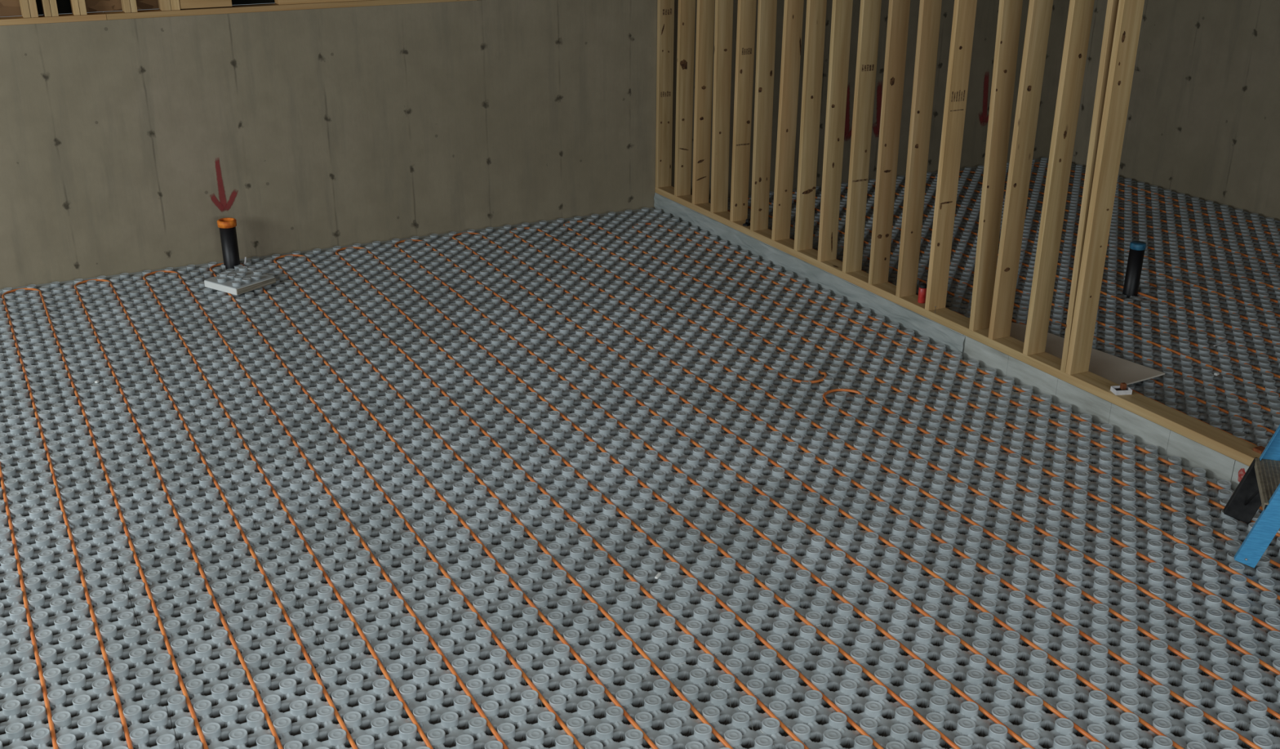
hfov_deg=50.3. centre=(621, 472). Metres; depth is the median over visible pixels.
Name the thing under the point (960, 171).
pipe
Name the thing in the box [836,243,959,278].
panel
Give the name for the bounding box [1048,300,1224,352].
panel
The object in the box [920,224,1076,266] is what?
panel
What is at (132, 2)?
stud
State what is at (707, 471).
panel
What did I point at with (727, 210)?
pipe
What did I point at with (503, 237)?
panel
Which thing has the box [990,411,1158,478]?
panel
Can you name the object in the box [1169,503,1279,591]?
panel
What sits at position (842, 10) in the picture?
stud
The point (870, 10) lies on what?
stud
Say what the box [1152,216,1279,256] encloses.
panel
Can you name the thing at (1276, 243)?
panel
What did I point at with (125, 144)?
wall
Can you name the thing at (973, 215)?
panel
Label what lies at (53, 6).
stud
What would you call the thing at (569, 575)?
pipe
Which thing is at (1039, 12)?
stud
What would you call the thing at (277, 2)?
blocking
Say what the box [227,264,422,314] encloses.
panel
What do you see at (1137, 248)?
drain pipe
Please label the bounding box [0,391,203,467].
panel
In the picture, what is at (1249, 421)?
pipe
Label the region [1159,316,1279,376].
panel
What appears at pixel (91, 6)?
sheathing
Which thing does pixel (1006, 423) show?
pipe
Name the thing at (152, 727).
panel
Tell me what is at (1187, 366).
panel
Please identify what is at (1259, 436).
panel
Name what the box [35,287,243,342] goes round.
panel
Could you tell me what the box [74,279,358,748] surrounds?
pipe
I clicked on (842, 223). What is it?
panel
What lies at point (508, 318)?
panel
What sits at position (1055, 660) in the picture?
pipe
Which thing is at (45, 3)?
stud
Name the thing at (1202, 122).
wall
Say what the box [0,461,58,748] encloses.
pipe
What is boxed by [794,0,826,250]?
stud
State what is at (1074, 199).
panel
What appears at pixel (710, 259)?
panel
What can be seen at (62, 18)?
plate
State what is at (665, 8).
stud
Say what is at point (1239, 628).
panel
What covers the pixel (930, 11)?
stud
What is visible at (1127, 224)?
panel
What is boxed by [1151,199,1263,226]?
panel
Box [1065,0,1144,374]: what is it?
stud
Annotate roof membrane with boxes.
[35,0,71,14]
[231,0,275,4]
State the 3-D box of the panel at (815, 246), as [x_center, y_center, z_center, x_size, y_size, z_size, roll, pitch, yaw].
[1.381,-1.735,10.619,0.392,0.075,0.629,-12,28,-24]
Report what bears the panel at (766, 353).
on the floor
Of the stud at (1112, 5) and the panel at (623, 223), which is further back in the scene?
the panel at (623, 223)
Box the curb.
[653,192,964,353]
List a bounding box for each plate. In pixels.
[0,12,106,26]
[103,0,477,20]
[655,186,1265,466]
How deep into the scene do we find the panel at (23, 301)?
9.48 m
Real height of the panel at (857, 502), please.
0.072 m
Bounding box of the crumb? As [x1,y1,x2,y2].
[654,572,661,578]
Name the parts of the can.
lid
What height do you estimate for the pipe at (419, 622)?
0.024 m
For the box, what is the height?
0.046 m
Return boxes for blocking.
[178,0,231,8]
[274,0,369,4]
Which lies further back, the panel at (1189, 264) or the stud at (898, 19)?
the panel at (1189, 264)
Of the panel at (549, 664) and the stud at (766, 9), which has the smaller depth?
the panel at (549, 664)
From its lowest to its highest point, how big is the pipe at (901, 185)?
0.024 m
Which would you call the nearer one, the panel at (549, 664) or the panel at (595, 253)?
the panel at (549, 664)
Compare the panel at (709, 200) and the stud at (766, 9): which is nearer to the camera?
the stud at (766, 9)
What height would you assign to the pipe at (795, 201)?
0.024 m
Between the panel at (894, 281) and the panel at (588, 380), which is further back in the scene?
the panel at (894, 281)
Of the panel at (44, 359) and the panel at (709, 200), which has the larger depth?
the panel at (709, 200)
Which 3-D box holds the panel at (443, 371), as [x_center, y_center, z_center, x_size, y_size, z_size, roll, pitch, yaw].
[-0.705,-0.694,8.403,1.260,0.075,0.629,-12,28,-24]
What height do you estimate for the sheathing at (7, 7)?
1.484 m
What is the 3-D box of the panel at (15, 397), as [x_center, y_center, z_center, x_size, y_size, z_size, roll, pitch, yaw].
[-3.812,-0.337,7.643,1.260,0.077,0.629,-12,28,-24]
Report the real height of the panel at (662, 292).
0.074 m
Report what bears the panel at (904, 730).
on the floor
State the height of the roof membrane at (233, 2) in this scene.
1.484 m
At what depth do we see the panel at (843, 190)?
11.96 m
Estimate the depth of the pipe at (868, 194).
9.29 m
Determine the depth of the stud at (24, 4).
9.07 m
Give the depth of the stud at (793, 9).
9.79 m
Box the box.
[1110,382,1132,395]
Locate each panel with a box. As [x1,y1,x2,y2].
[0,275,131,318]
[0,312,43,349]
[0,326,163,382]
[0,373,66,422]
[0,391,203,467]
[0,452,97,518]
[0,475,256,582]
[0,556,137,653]
[0,589,329,746]
[0,702,179,748]
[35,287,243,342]
[55,341,289,411]
[81,409,349,502]
[116,500,429,625]
[119,253,311,302]
[147,299,361,359]
[166,623,542,748]
[183,357,424,431]
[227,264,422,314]
[230,430,506,529]
[267,312,486,375]
[292,233,473,277]
[293,528,617,664]
[321,373,568,454]
[337,275,538,328]
[384,662,774,748]
[391,452,676,559]
[395,326,619,393]
[397,243,582,288]
[448,216,620,254]
[456,287,662,343]
[467,391,723,477]
[486,556,823,706]
[508,253,697,301]
[528,341,760,413]
[552,224,728,266]
[562,476,859,591]
[581,300,792,359]
[591,207,688,235]
[624,410,888,503]
[625,264,818,315]
[662,243,771,277]
[674,357,911,433]
[696,590,1048,748]
[708,199,751,216]
[714,313,930,376]
[728,185,874,215]
[747,208,845,235]
[747,287,871,329]
[750,501,1057,626]
[785,704,973,748]
[789,234,841,255]
[792,431,1066,530]
[813,217,971,255]
[826,373,1071,455]
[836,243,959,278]
[839,191,980,226]
[840,172,982,199]
[853,341,996,394]
[888,277,918,294]
[896,253,1072,302]
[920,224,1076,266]
[927,625,1279,748]
[928,199,1079,236]
[945,288,1067,324]
[953,528,1275,665]
[956,177,1083,205]
[959,157,1085,184]
[973,453,1234,559]
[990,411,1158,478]
[1022,265,1216,312]
[1031,234,1209,275]
[1037,208,1204,242]
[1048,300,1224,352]
[1065,184,1199,213]
[1068,172,1149,190]
[1104,342,1233,394]
[1143,391,1244,433]
[1149,185,1204,201]
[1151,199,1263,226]
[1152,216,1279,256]
[1154,244,1279,289]
[1155,275,1279,329]
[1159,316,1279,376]
[1161,361,1279,434]
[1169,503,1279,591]
[1174,590,1279,690]
[1184,711,1279,748]
[1232,421,1279,447]
[1272,241,1279,246]
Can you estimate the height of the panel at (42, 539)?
0.075 m
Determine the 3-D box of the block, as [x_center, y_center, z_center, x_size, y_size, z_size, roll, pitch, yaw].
[3.118,0.027,6.750,0.144,0.174,0.115,-12,28,-24]
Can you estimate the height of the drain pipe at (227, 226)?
0.405 m
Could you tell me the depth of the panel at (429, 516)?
6.57 m
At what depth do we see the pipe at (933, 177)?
10.19 m
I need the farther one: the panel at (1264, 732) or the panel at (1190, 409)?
the panel at (1190, 409)
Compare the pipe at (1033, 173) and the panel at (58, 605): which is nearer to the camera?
the panel at (58, 605)
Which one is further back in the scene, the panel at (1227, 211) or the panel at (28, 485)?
the panel at (1227, 211)
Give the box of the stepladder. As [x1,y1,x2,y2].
[1222,424,1279,567]
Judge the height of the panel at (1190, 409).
0.075 m
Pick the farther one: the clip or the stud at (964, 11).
the clip
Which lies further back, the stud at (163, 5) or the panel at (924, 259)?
the panel at (924, 259)
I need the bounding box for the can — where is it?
[917,283,927,303]
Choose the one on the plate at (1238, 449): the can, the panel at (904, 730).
the can
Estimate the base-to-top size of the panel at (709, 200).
0.077 m
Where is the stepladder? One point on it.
(1260, 483)
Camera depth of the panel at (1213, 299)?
9.34 m
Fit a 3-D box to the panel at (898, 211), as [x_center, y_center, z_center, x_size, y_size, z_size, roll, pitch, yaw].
[2.407,-2.252,11.719,1.260,0.078,0.629,-12,28,-24]
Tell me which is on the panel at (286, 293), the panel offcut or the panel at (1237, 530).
the panel offcut
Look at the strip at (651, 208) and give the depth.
10.50 m
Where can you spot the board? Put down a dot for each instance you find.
(1115, 369)
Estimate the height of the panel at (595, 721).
0.080 m
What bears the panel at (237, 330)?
on the floor
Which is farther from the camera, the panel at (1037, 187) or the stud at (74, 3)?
the panel at (1037, 187)
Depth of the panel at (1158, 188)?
12.24 m
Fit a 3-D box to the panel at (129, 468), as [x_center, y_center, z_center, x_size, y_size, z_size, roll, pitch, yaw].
[-2.120,-0.098,7.128,1.260,0.080,0.629,-12,28,-24]
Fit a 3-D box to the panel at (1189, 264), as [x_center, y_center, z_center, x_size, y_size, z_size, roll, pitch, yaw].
[4.662,-1.529,10.182,1.260,0.081,0.629,-12,28,-24]
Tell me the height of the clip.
0.045 m
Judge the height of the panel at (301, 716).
0.077 m
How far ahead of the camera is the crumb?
5.87 m
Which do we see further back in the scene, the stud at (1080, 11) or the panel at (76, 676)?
the stud at (1080, 11)
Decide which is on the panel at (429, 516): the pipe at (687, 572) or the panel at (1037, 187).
the pipe at (687, 572)
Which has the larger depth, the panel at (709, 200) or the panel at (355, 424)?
the panel at (709, 200)
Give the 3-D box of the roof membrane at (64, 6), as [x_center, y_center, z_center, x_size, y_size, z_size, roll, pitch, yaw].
[-3.856,-3.790,8.971,0.306,1.484,0.012,-12,28,-24]
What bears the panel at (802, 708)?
on the floor
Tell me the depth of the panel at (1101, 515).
6.56 m
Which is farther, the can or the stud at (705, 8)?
the stud at (705, 8)
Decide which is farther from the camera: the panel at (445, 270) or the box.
the panel at (445, 270)
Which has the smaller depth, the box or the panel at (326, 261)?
the box
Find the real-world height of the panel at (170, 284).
0.076 m
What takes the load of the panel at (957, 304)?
on the floor
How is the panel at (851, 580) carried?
on the floor
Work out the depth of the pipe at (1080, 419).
8.00 m
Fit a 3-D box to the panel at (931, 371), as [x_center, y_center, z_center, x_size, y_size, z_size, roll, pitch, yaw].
[1.835,-0.633,8.270,0.629,0.076,0.629,-12,28,-24]
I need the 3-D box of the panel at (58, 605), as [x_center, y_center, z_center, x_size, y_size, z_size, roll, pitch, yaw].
[-2.688,0.624,5.597,1.260,0.079,0.629,-12,28,-24]
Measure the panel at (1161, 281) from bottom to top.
0.076 m
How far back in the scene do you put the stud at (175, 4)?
9.47 m
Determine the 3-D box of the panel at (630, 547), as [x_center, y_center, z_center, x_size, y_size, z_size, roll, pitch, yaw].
[0.419,0.268,6.358,1.260,0.079,0.629,-12,27,-24]
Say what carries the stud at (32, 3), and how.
on the plate at (62, 18)
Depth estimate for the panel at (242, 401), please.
7.86 m
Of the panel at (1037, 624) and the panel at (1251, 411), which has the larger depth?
the panel at (1251, 411)
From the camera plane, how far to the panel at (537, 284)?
9.91 m
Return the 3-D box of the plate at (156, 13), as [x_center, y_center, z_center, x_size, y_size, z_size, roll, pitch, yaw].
[-2.335,-3.383,9.899,2.693,0.039,0.140,-12,28,-24]
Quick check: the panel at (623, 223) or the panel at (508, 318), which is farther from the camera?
the panel at (623, 223)
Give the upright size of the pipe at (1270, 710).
0.026 m
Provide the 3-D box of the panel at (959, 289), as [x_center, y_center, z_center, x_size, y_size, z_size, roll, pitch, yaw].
[2.685,-1.412,9.930,1.260,0.075,0.629,-12,28,-24]
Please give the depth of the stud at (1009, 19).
7.93 m
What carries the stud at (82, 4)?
on the plate at (62, 18)
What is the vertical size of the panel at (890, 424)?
0.081 m
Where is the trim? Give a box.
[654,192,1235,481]
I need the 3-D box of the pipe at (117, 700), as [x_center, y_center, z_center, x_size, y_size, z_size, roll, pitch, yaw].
[-2.267,0.399,6.023,0.259,0.024,8.907,-12,28,-24]
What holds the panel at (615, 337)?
on the floor
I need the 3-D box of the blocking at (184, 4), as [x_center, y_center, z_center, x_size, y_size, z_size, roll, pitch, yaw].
[-2.938,-3.321,9.600,0.356,0.089,0.126,-12,28,-24]
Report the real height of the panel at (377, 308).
0.076 m
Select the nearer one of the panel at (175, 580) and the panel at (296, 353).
the panel at (175, 580)
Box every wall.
[0,0,1070,288]
[1071,0,1279,221]
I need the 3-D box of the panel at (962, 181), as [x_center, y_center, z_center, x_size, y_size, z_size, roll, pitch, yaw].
[2.691,-2.612,12.485,1.260,0.079,0.629,-12,28,-24]
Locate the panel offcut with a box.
[204,266,275,295]
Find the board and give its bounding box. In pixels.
[1009,322,1164,384]
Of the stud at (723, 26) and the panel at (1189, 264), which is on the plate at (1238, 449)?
the stud at (723, 26)
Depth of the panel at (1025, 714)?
5.08 m
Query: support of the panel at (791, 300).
on the floor
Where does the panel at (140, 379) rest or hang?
on the floor
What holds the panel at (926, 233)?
on the floor
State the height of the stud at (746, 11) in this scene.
3.026 m
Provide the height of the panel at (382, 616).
0.076 m
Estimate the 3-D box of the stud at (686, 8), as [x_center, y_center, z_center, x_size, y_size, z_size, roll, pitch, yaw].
[0.518,-3.688,10.779,0.140,3.026,0.068,-12,28,-24]
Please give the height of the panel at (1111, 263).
0.075 m
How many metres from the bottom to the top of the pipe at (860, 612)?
0.023 m
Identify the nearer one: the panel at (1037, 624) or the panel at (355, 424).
the panel at (1037, 624)
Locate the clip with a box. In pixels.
[742,218,750,226]
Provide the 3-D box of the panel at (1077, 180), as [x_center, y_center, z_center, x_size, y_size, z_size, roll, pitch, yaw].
[4.402,-2.674,12.617,0.668,0.076,0.629,-12,28,-24]
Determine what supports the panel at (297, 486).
on the floor
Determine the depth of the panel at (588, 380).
8.11 m
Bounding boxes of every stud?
[18,0,31,17]
[27,0,38,17]
[40,0,51,17]
[48,0,58,16]
[70,0,79,15]
[77,0,87,15]
[120,0,131,13]
[129,0,137,12]
[157,0,171,11]
[169,0,180,10]
[655,0,674,187]
[674,0,695,195]
[692,0,715,204]
[710,0,733,213]
[729,0,756,221]
[750,0,777,231]
[771,0,804,240]
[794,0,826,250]
[817,0,853,261]
[842,0,881,272]
[868,0,910,284]
[895,0,942,297]
[924,0,977,310]
[968,0,1022,330]
[987,0,1053,339]
[1022,0,1094,355]
[1060,0,1119,372]
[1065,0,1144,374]
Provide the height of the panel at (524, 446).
0.074 m
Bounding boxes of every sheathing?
[0,0,22,17]
[84,0,159,12]
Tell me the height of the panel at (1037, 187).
0.077 m
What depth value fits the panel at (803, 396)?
7.85 m
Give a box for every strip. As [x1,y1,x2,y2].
[0,207,653,292]
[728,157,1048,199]
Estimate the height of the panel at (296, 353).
0.076 m
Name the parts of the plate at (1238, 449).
bracket piece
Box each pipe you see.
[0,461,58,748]
[1,288,208,748]
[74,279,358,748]
[142,270,508,748]
[209,262,658,748]
[217,217,239,269]
[273,254,808,748]
[334,246,960,748]
[394,239,1109,748]
[451,232,1262,748]
[510,220,1279,719]
[632,222,1279,567]
[688,228,1262,510]
[727,209,1257,445]
[747,197,1279,433]
[792,191,1279,396]
[822,388,1279,674]
[840,186,1279,360]
[871,181,1279,331]
[925,176,1279,302]
[959,170,1279,276]
[1006,172,1279,256]
[1034,162,1279,235]
[1122,240,1146,297]
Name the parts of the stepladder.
rail, rail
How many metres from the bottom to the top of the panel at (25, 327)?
0.074 m
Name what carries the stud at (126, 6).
on the plate at (156, 13)
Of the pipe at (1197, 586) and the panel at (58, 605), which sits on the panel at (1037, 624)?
the pipe at (1197, 586)
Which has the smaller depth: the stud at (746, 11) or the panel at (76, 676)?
the panel at (76, 676)
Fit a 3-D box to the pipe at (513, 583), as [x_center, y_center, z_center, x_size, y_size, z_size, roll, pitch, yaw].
[-0.995,0.130,6.596,0.259,0.024,8.907,-12,28,-24]
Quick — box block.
[1231,460,1248,490]
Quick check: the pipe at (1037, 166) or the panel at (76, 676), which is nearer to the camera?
the panel at (76, 676)
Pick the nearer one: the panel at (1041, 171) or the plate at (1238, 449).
the plate at (1238, 449)

